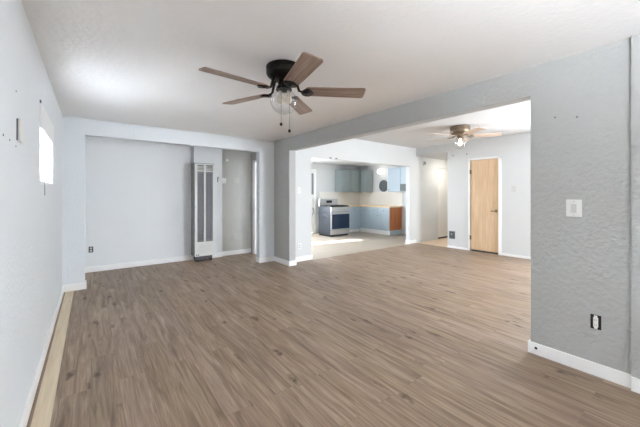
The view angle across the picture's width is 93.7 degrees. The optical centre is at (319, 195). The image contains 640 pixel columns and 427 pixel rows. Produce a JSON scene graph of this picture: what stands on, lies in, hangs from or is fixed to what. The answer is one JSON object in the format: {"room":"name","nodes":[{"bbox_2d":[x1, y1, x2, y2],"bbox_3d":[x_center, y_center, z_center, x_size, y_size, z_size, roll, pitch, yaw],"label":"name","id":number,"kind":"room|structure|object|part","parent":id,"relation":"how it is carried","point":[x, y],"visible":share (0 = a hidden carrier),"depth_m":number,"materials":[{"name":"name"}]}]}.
{"room":"empty living room","nodes":[
{"label":"empty living room","id":0,"kind":"room"},
{"bbox_2d":[0,0,61,426],"bbox_3d":[-1.482,-0.125,1.354,0.132,2.750,8.611,0,0,-37],"label":"wall","id":1,"kind":"structure","parent":0,"point":[30,219],"depth_m":1.66,"materials":[{"name":"paint"}]},
{"bbox_2d":[16,118,23,143],"bbox_3d":[-1.520,-0.326,1.522,0.014,0.112,0.107,0,0,-37],"label":"thermostat","id":2,"kind":"object","parent":1,"relation":"attached to","point":[19,123],"visible":1,"depth_m":1.49,"materials":[{"name":"white plastic"}]},
{"bbox_3d":[-1.492,-0.326,1.479,0.006,0.106,0.007,0,0,-37],"label":"panel","id":3,"kind":"part","parent":2,"relation":"part of","materials":[{"name":"grey plastic"}]},
{"bbox_2d":[18,286,63,426],"bbox_3d":[-1.103,1.206,0.977,0.015,0.088,7.293,0,0,-37],"label":"baseboard","id":4,"kind":"structure","parent":1,"relation":"attached to","point":[23,422],"depth_m":2.03,"materials":[{"name":"white wood"}]},
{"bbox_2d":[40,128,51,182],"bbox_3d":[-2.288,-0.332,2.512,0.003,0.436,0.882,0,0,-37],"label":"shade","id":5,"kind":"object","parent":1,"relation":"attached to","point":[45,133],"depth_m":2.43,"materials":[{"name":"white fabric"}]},
{"bbox_2d":[40,100,53,194],"bbox_3d":[-2.278,-0.343,2.513,0.020,0.685,0.920,0,0,-37],"label":"roller blind","id":6,"kind":"object","parent":1,"relation":"attached to","point":[46,126],"visible":0.99,"depth_m":2.43,"materials":[{"name":"white fabric"}]},
{"bbox_3d":[-2.090,-0.245,2.279,0.005,0.490,0.004,0,0,-37],"label":"cord","id":7,"kind":"part","parent":6,"relation":"part of","materials":[{"name":"white plastic"}]},
{"bbox_2d":[85,136,192,266],"bbox_3d":[-3.042,-0.125,5.498,2.421,2.750,0.130,0,0,-37],"label":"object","id":8,"kind":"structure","parent":0,"point":[138,193],"depth_m":5.27,"materials":[{"name":"white paint"}]},
{"bbox_2d":[85,248,250,272],"bbox_3d":[-2.712,1.206,5.609,3.080,0.088,0.095,0,0,-37],"label":"baseboard","id":9,"kind":"structure","parent":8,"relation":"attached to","point":[225,253],"depth_m":5.42,"materials":[{"name":"white wood"}]},
{"bbox_2d":[194,146,221,252],"bbox_3d":[-2.237,0.113,5.981,0.554,2.274,0.080,0,0,-37],"label":"wall","id":10,"kind":"structure","parent":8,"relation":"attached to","point":[201,154],"depth_m":6.05,"materials":[{"name":"white paint"}]},
{"bbox_2d":[62,116,273,285],"bbox_3d":[-2.135,-0.125,4.853,3.080,2.750,0.142,0,0,-37],"label":"wall","id":11,"kind":"structure","parent":0,"point":[74,131],"depth_m":4.18,"materials":[{"name":"paint"}]},
{"bbox_2d":[63,256,273,291],"bbox_3d":[-2.134,1.206,4.851,3.080,0.088,0.145,0,0,-37],"label":"baseboard","id":12,"kind":"structure","parent":11,"relation":"attached to","point":[79,286],"depth_m":3.98,"materials":[{"name":"white wood"}]},
{"bbox_2d":[222,149,250,251],"bbox_3d":[-1.819,-0.125,6.433,0.659,2.750,0.130,0,0,-37],"label":"wall","id":13,"kind":"structure","parent":0,"point":[236,197],"depth_m":6.38,"materials":[{"name":"white paint"}]},
{"bbox_2d":[234,177,238,182],"bbox_3d":[-1.774,-0.327,6.375,0.110,0.115,0.017,0,0,-37],"label":"light switch","id":14,"kind":"object","parent":13,"relation":"attached to","point":[236,179],"visible":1,"depth_m":6.38,"materials":[{"name":"white plastic"}]},
{"bbox_2d":[21,0,639,141],"bbox_3d":[-0.207,-1.287,2.328,3.080,0.526,8.351,0,0,-37],"label":"ceiling","id":15,"kind":"structure","parent":0,"point":[135,62],"depth_m":2.09,"materials":[{"name":"white paint"}]},
{"bbox_2d":[198,52,365,132],"bbox_3d":[-0.312,-0.754,2.361,1.228,0.539,1.265,0,0,-37],"label":"ceiling fan","id":16,"kind":"object","parent":15,"relation":"hanging from","point":[289,74],"visible":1,"depth_m":2.31,"materials":[{"name":"brown wood"}]},
{"bbox_3d":[-0.596,-0.832,2.124,0.485,0.037,0.139,0,0,-41],"label":"blade","id":17,"kind":"part","parent":16,"relation":"part of","materials":[{"name":"brown wood"}]},
{"bbox_3d":[-0.635,-0.832,2.602,0.485,0.037,0.139,0,0,31],"label":"blade","id":18,"kind":"part","parent":16,"relation":"part of","materials":[{"name":"brown wood"}]},
{"bbox_3d":[-0.317,-0.781,2.390,0.060,0.106,0.059,0,0,-37],"label":"bulb","id":19,"kind":"part","parent":16,"relation":"part of","materials":[{"name":"glass"}]},
{"bbox_3d":[-0.252,-0.781,2.391,0.060,0.106,0.059,0,0,-37],"label":"bulb","id":20,"kind":"part","parent":16,"relation":"part of","materials":[{"name":"glass"}]},
{"bbox_3d":[-0.242,-0.695,2.329,0.003,0.380,0.019,0,0,-36],"label":"pull chain","id":21,"kind":"part","parent":16,"relation":"part of","materials":[{"name":"black metal"}]},
{"bbox_3d":[-0.194,-0.832,2.787,0.139,0.037,0.485,0,0,13],"label":"blade","id":22,"kind":"part","parent":16,"relation":"part of","materials":[{"name":"brown wood"}]},
{"bbox_3d":[-0.129,-0.832,2.015,0.139,0.037,0.485,0,0,-23],"label":"blade","id":23,"kind":"part","parent":16,"relation":"part of","materials":[{"name":"brown wood"}]},
{"bbox_3d":[0.119,-0.832,2.425,0.485,0.037,0.139,0,0,-5],"label":"blade","id":24,"kind":"part","parent":16,"relation":"part of","materials":[{"name":"brown wood"}]},
{"bbox_2d":[26,231,639,426],"bbox_3d":[2.130,1.300,4.773,10.021,0.100,11.260,0,0,-37],"label":"floor","id":25,"kind":"structure","parent":0,"point":[416,334],"depth_m":2.45,"materials":[{"name":"brown wood"}]},
{"bbox_2d":[30,291,73,426],"bbox_3d":[-1.895,1.247,2.122,0.083,0.006,4.473,0,0,-37],"label":"floor strip","id":26,"kind":"object","parent":25,"relation":"on","point":[42,415],"visible":1,"depth_m":2.11,"materials":[{"name":"beige wood"}]},
{"bbox_2d":[191,163,213,261],"bbox_3d":[-2.269,0.320,5.811,0.359,1.860,0.282,0,0,-37],"label":"wall heater","id":27,"kind":"object","parent":25,"relation":"on","point":[202,174],"visible":1,"depth_m":5.71,"materials":[{"name":"metal"}]},
{"bbox_2d":[197,172,203,241],"bbox_3d":[-2.263,0.215,5.679,0.118,1.330,0.013,0,0,-37],"label":"grille","id":28,"kind":"object","parent":27,"relation":"attached to","point":[200,176],"depth_m":5.68,"materials":[{"name":"grey metal"}]},
{"bbox_2d":[194,255,211,259],"bbox_3d":[-2.258,1.183,5.788,0.309,0.065,0.141,0,0,-37],"label":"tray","id":29,"kind":"object","parent":27,"relation":"on","point":[197,257],"depth_m":5.72,"materials":[{"name":"grey metal"}]},
{"bbox_3d":[-2.201,1.016,5.722,0.359,0.268,0.034,0,0,-37],"label":"panel","id":30,"kind":"part","parent":27,"relation":"part of","materials":[{"name":"metal"}]},
{"bbox_3d":[-2.202,0.140,5.723,0.359,1.480,0.030,0,0,-37],"label":"frame","id":31,"kind":"part","parent":27,"relation":"part of","materials":[{"name":"metal"}]},
{"bbox_2d":[206,172,212,240],"bbox_3d":[-2.136,0.215,5.775,0.132,1.330,0.013,0,0,-37],"label":"grille","id":32,"kind":"object","parent":27,"relation":"attached to","point":[208,176],"depth_m":5.79,"materials":[{"name":"grey metal"}]},
{"bbox_2d":[318,199,349,236],"bbox_3d":[0.455,0.680,9.397,0.759,1.140,0.698,0,0,-37],"label":"gas stove","id":33,"kind":"object","parent":25,"relation":"on","point":[333,218],"visible":1,"depth_m":9.20,"materials":[{"name":"white metal"}]},
{"bbox_3d":[0.125,0.780,9.206,0.004,0.420,0.420,0,0,-37],"label":"plate","id":34,"kind":"part","parent":33,"relation":"part of","materials":[{"name":"grey metal"}]},
{"bbox_2d":[319,206,349,206],"bbox_3d":[0.454,0.346,9.401,0.755,0.017,0.570,0,0,-37],"label":"cooktop","id":35,"kind":"object","parent":33,"relation":"in","point":[319,206],"depth_m":9.18,"materials":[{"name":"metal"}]},
{"bbox_3d":[0.623,0.425,9.180,0.755,0.140,0.045,0,0,-37],"label":"control panel","id":36,"kind":"part","parent":33,"relation":"part of","materials":[{"name":"silver metal"}]},
{"bbox_3d":[0.621,0.770,9.182,0.745,0.530,0.040,0,0,-37],"label":"oven door","id":37,"kind":"part","parent":33,"relation":"part of","materials":[{"name":"glass"}]},
{"bbox_3d":[0.621,1.115,9.183,0.745,0.140,0.038,0,0,-37],"label":"drawer","id":38,"kind":"part","parent":33,"relation":"part of","materials":[{"name":"silver metal"}]},
{"bbox_2d":[349,207,359,231],"bbox_3d":[0.970,0.818,10.406,0.655,0.865,0.618,0,0,-37],"label":"base cabinet","id":39,"kind":"object","parent":25,"relation":"on","point":[354,211],"visible":0.51,"depth_m":10.24,"materials":[{"name":"blue paint"}]},
{"bbox_3d":[1.136,0.482,10.193,0.610,0.155,0.018,0,0,-37],"label":"drawer","id":40,"kind":"part","parent":39,"relation":"part of","materials":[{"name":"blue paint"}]},
{"bbox_3d":[1.136,0.860,10.193,0.610,0.540,0.018,0,0,-37],"label":"door","id":41,"kind":"part","parent":39,"relation":"part of","materials":[{"name":"blue paint"}]},
{"bbox_2d":[360,207,401,234],"bbox_3d":[1.828,0.818,10.261,0.618,0.865,1.880,0,0,-37],"label":"base cabinet","id":42,"kind":"object","parent":25,"relation":"on","point":[377,220],"visible":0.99,"depth_m":9.66,"materials":[{"name":"blue paint"}]},
{"bbox_3d":[1.531,0.482,10.204,0.018,0.155,0.400,0,0,-37],"label":"drawer","id":43,"kind":"part","parent":42,"relation":"part of","materials":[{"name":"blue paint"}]},
{"bbox_3d":[1.531,0.845,10.204,0.018,0.510,0.400,0,0,-37],"label":"door","id":44,"kind":"part","parent":42,"relation":"part of","materials":[{"name":"blue paint"}]},
{"bbox_3d":[1.786,0.482,9.871,0.018,0.155,0.400,0,0,-37],"label":"drawer","id":45,"kind":"part","parent":42,"relation":"part of","materials":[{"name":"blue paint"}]},
{"bbox_3d":[1.786,0.845,9.871,0.018,0.510,0.400,0,0,-37],"label":"door","id":46,"kind":"part","parent":42,"relation":"part of","materials":[{"name":"blue paint"}]},
{"bbox_2d":[348,205,401,207],"bbox_3d":[1.587,0.365,10.068,1.235,0.040,1.895,0,0,-37],"label":"countertop","id":47,"kind":"structure","parent":42,"relation":"on","point":[383,206],"depth_m":10.11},
{"bbox_3d":[2.041,0.482,9.537,0.018,0.155,0.400,0,0,-37],"label":"drawer","id":48,"kind":"part","parent":42,"relation":"part of","materials":[{"name":"blue paint"}]},
{"bbox_3d":[2.041,0.845,9.537,0.018,0.510,0.400,0,0,-37],"label":"door","id":49,"kind":"part","parent":42,"relation":"part of","materials":[{"name":"blue paint"}]},
{"bbox_3d":[2.407,0.743,9.534,0.580,0.715,0.020,0,0,-37],"label":"panel","id":50,"kind":"part","parent":42,"relation":"part of","materials":[{"name":"orange wood"}]},
{"bbox_2d":[312,163,359,232],"bbox_3d":[-0.557,-0.125,9.723,5.082,2.750,0.130,0,0,-37],"label":"wall","id":51,"kind":"structure","parent":0,"point":[325,173],"depth_m":10.21,"materials":[{"name":"white paint"}]},
{"bbox_2d":[312,169,315,232],"bbox_3d":[-0.499,0.190,9.682,0.910,2.120,0.126,0,0,-37],"label":"door","id":52,"kind":"structure","parent":51,"relation":"in","point":[314,170],"depth_m":9.91,"materials":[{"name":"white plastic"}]},
{"bbox_3d":[-0.525,0.220,9.716,0.760,2.020,0.040,0,0,-37],"label":"panel","id":53,"kind":"part","parent":52,"relation":"part of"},
{"bbox_2d":[335,170,359,191],"bbox_3d":[0.999,-0.500,10.603,0.940,0.760,0.336,0,0,-37],"label":"upper cabinet","id":54,"kind":"object","parent":51,"relation":"attached to","point":[345,180],"visible":1,"depth_m":10.42,"materials":[{"name":"blue paint"}]},
{"bbox_3d":[0.892,-0.500,10.360,0.445,0.736,0.018,0,0,-37],"label":"door","id":55,"kind":"part","parent":54,"relation":"part of","materials":[{"name":"blue paint"}]},
{"bbox_3d":[1.258,-0.500,10.639,0.435,0.736,0.018,0,0,-37],"label":"door","id":56,"kind":"part","parent":54,"relation":"part of","materials":[{"name":"blue paint"}]},
{"bbox_2d":[320,192,401,205],"bbox_3d":[1.323,0.115,9.882,1.900,0.470,1.900,0,0,-37],"label":"backsplash","id":57,"kind":"structure","parent":51,"relation":"attached to","point":[344,198],"depth_m":10.56,"materials":[{"name":"tile"}]},
{"bbox_2d":[312,158,381,166],"bbox_3d":[0.430,-1.310,8.430,5.082,0.480,3.124,0,0,-37],"label":"ceiling","id":58,"kind":"structure","parent":0,"point":[314,160],"depth_m":9.76,"materials":[{"name":"white paint"}]},
{"bbox_2d":[296,139,447,256],"bbox_3d":[2.051,-0.125,7.627,6.682,2.750,0.120,0,0,-37],"label":"wall","id":59,"kind":"structure","parent":0,"point":[421,180],"depth_m":7.29,"materials":[{"name":"white paint"}]},
{"bbox_2d":[296,239,416,261],"bbox_3d":[0.953,1.206,6.779,3.908,0.088,0.135,0,0,-37],"label":"baseboard","id":60,"kind":"structure","parent":59,"relation":"attached to","point":[309,257],"depth_m":5.80,"materials":[{"name":"white wood"}]},
{"bbox_2d":[438,168,447,238],"bbox_3d":[3.627,0.235,8.837,0.748,2.030,0.106,0,0,-37],"label":"door","id":61,"kind":"structure","parent":59,"relation":"in","point":[442,173],"depth_m":8.75,"materials":[{"name":"white wood"}]},
{"bbox_2d":[360,165,405,233],"bbox_3d":[2.462,-0.125,10.063,0.130,2.750,3.254,0,0,-37],"label":"wall","id":62,"kind":"structure","parent":0,"point":[377,178],"depth_m":10.36,"materials":[{"name":"white paint"}]},
{"bbox_2d":[360,170,372,191],"bbox_3d":[1.557,-0.500,10.844,0.336,0.760,0.625,0,0,-37],"label":"upper cabinet","id":63,"kind":"object","parent":62,"relation":"attached to","point":[366,177],"visible":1,"depth_m":10.63,"materials":[{"name":"blue paint"}]},
{"bbox_3d":[1.544,-0.500,10.649,0.018,0.736,0.308,0,0,-37],"label":"door","id":64,"kind":"part","parent":63,"relation":"part of","materials":[{"name":"blue paint"}]},
{"bbox_2d":[377,169,383,173],"bbox_3d":[2.068,-0.823,10.287,0.225,0.185,0.210,0,0,-37],"label":"wall lamp","id":65,"kind":"object","parent":62,"relation":"attached to","point":[379,171],"visible":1,"depth_m":10.22,"materials":[{"name":"white glass"}]},
{"bbox_2d":[379,180,386,191],"bbox_3d":[2.179,-0.325,10.296,0.035,0.400,0.400,0,0,-37],"label":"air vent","id":66,"kind":"object","parent":62,"relation":"in","point":[383,184],"visible":0.85,"depth_m":10.28,"materials":[{"name":"metal"}]},
{"bbox_2d":[387,167,405,191],"bbox_3d":[2.680,-0.500,9.374,0.336,0.760,1.245,0,0,-37],"label":"upper cabinet","id":67,"kind":"object","parent":62,"relation":"attached to","point":[396,177],"visible":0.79,"depth_m":9.49,"materials":[{"name":"blue paint"}]},
{"bbox_3d":[2.359,-0.500,9.582,0.018,0.736,0.485,0,0,-37],"label":"door","id":68,"kind":"part","parent":67,"relation":"part of","materials":[{"name":"blue paint"}]},
{"bbox_3d":[2.732,-0.619,9.093,0.018,0.498,0.715,0,0,-37],"label":"door","id":69,"kind":"part","parent":67,"relation":"part of","materials":[{"name":"blue paint"}]},
{"bbox_2d":[420,153,447,159],"bbox_3d":[3.954,-1.295,8.453,2.654,0.510,0.878,0,0,-37],"label":"ceiling","id":70,"kind":"structure","parent":0,"point":[444,156],"depth_m":8.02,"materials":[{"name":"white paint"}]},
{"bbox_2d":[353,100,530,147],"bbox_3d":[3.339,-1.395,3.655,3.908,0.310,7.756,0,0,-37],"label":"ceiling","id":71,"kind":"structure","parent":0,"point":[511,119],"depth_m":5.48,"materials":[{"name":"white paint"}]},
{"bbox_2d":[425,124,501,144],"bbox_3d":[2.491,-1.036,5.429,1.285,0.409,1.238,0,0,-37],"label":"ceiling fan","id":72,"kind":"object","parent":71,"relation":"hanging from","point":[458,131],"visible":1,"depth_m":5.28,"materials":[{"name":"beige wood"}]},
{"bbox_3d":[2.545,-1.065,4.987,0.139,0.037,0.495,0,0,-3],"label":"blade","id":73,"kind":"part","parent":72,"relation":"part of","materials":[{"name":"brown wood"}]},
{"bbox_3d":[2.920,-1.065,5.294,0.495,0.037,0.139,0,0,15],"label":"blade","id":74,"kind":"part","parent":72,"relation":"part of","materials":[{"name":"brown wood"}]},
{"bbox_2d":[251,34,639,378],"bbox_3d":[0.700,-0.125,3.762,0.157,2.750,11.130,0,0,-37],"label":"wall","id":75,"kind":"structure","parent":0,"point":[581,267],"depth_m":2.17,"materials":[{"name":"grey paint"}]},
{"bbox_2d":[253,160,255,253],"bbox_3d":[-1.165,0.250,6.213,0.145,2.000,0.770,0,0,-37],"label":"doorway","id":76,"kind":"structure","parent":75,"relation":"in","point":[254,161],"depth_m":6.40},
{"bbox_2d":[274,256,296,265],"bbox_3d":[-0.653,1.206,5.555,0.159,0.088,0.564,0,0,-37],"label":"baseboard","id":77,"kind":"structure","parent":75,"relation":"attached to","point":[279,260],"depth_m":5.38,"materials":[{"name":"white wood"}]},
{"bbox_2d":[566,200,581,216],"bbox_3d":[1.841,0.093,2.176,0.011,0.125,0.090,0,0,-37],"label":"light switch","id":78,"kind":"object","parent":75,"relation":"attached to","point":[573,207],"visible":1,"depth_m":2.17,"materials":[{"name":"white plastic"}]},
{"bbox_2d":[528,339,639,393],"bbox_3d":[2.596,1.206,1.167,0.144,0.088,3.102,0,0,-35],"label":"baseboard","id":79,"kind":"structure","parent":75,"relation":"attached to","point":[607,373],"depth_m":2.11,"materials":[{"name":"white wood"}]},
{"bbox_2d":[590,314,600,329],"bbox_3d":[1.912,0.879,2.081,0.013,0.098,0.056,0,0,-37],"label":"outlet","id":80,"kind":"object","parent":75,"relation":"attached to","point":[595,320],"visible":1,"depth_m":2.08,"materials":[{"name":"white plastic"}]},
{"bbox_2d":[593,315,597,328],"bbox_3d":[1.911,0.879,2.080,0.009,0.092,0.026,0,0,-37],"label":"receptacle","id":81,"kind":"object","parent":80,"relation":"attached to","point":[595,317],"depth_m":2.08,"materials":[{"name":"white plastic"}]},
{"bbox_2d":[416,132,530,256],"bbox_3d":[4.939,-0.125,4.878,0.120,2.750,7.756,0,0,-37],"label":"wall","id":82,"kind":"structure","parent":0,"point":[515,149],"depth_m":6.23,"materials":[{"name":"white paint"}]},
{"bbox_2d":[449,231,454,238],"bbox_3d":[3.135,0.939,7.126,0.019,0.178,0.140,0,0,-37],"label":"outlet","id":83,"kind":"object","parent":82,"relation":"in","point":[451,233],"visible":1,"depth_m":7.12,"materials":[{"name":"white plastic"}]},
{"bbox_2d":[468,156,501,254],"bbox_3d":[3.608,0.210,6.582,0.163,2.080,0.810,0,0,-37],"label":"door","id":84,"kind":"structure","parent":82,"relation":"in","point":[484,173],"depth_m":6.54,"materials":[{"name":"brown wood"}]},
{"bbox_2d":[447,245,530,258],"bbox_3d":[5.155,1.225,4.490,0.008,0.050,6.878,0,0,-37],"label":"baseboard","id":85,"kind":"structure","parent":82,"relation":"attached to","point":[455,247],"depth_m":6.18,"materials":[{"name":"white wood"}]}
]}

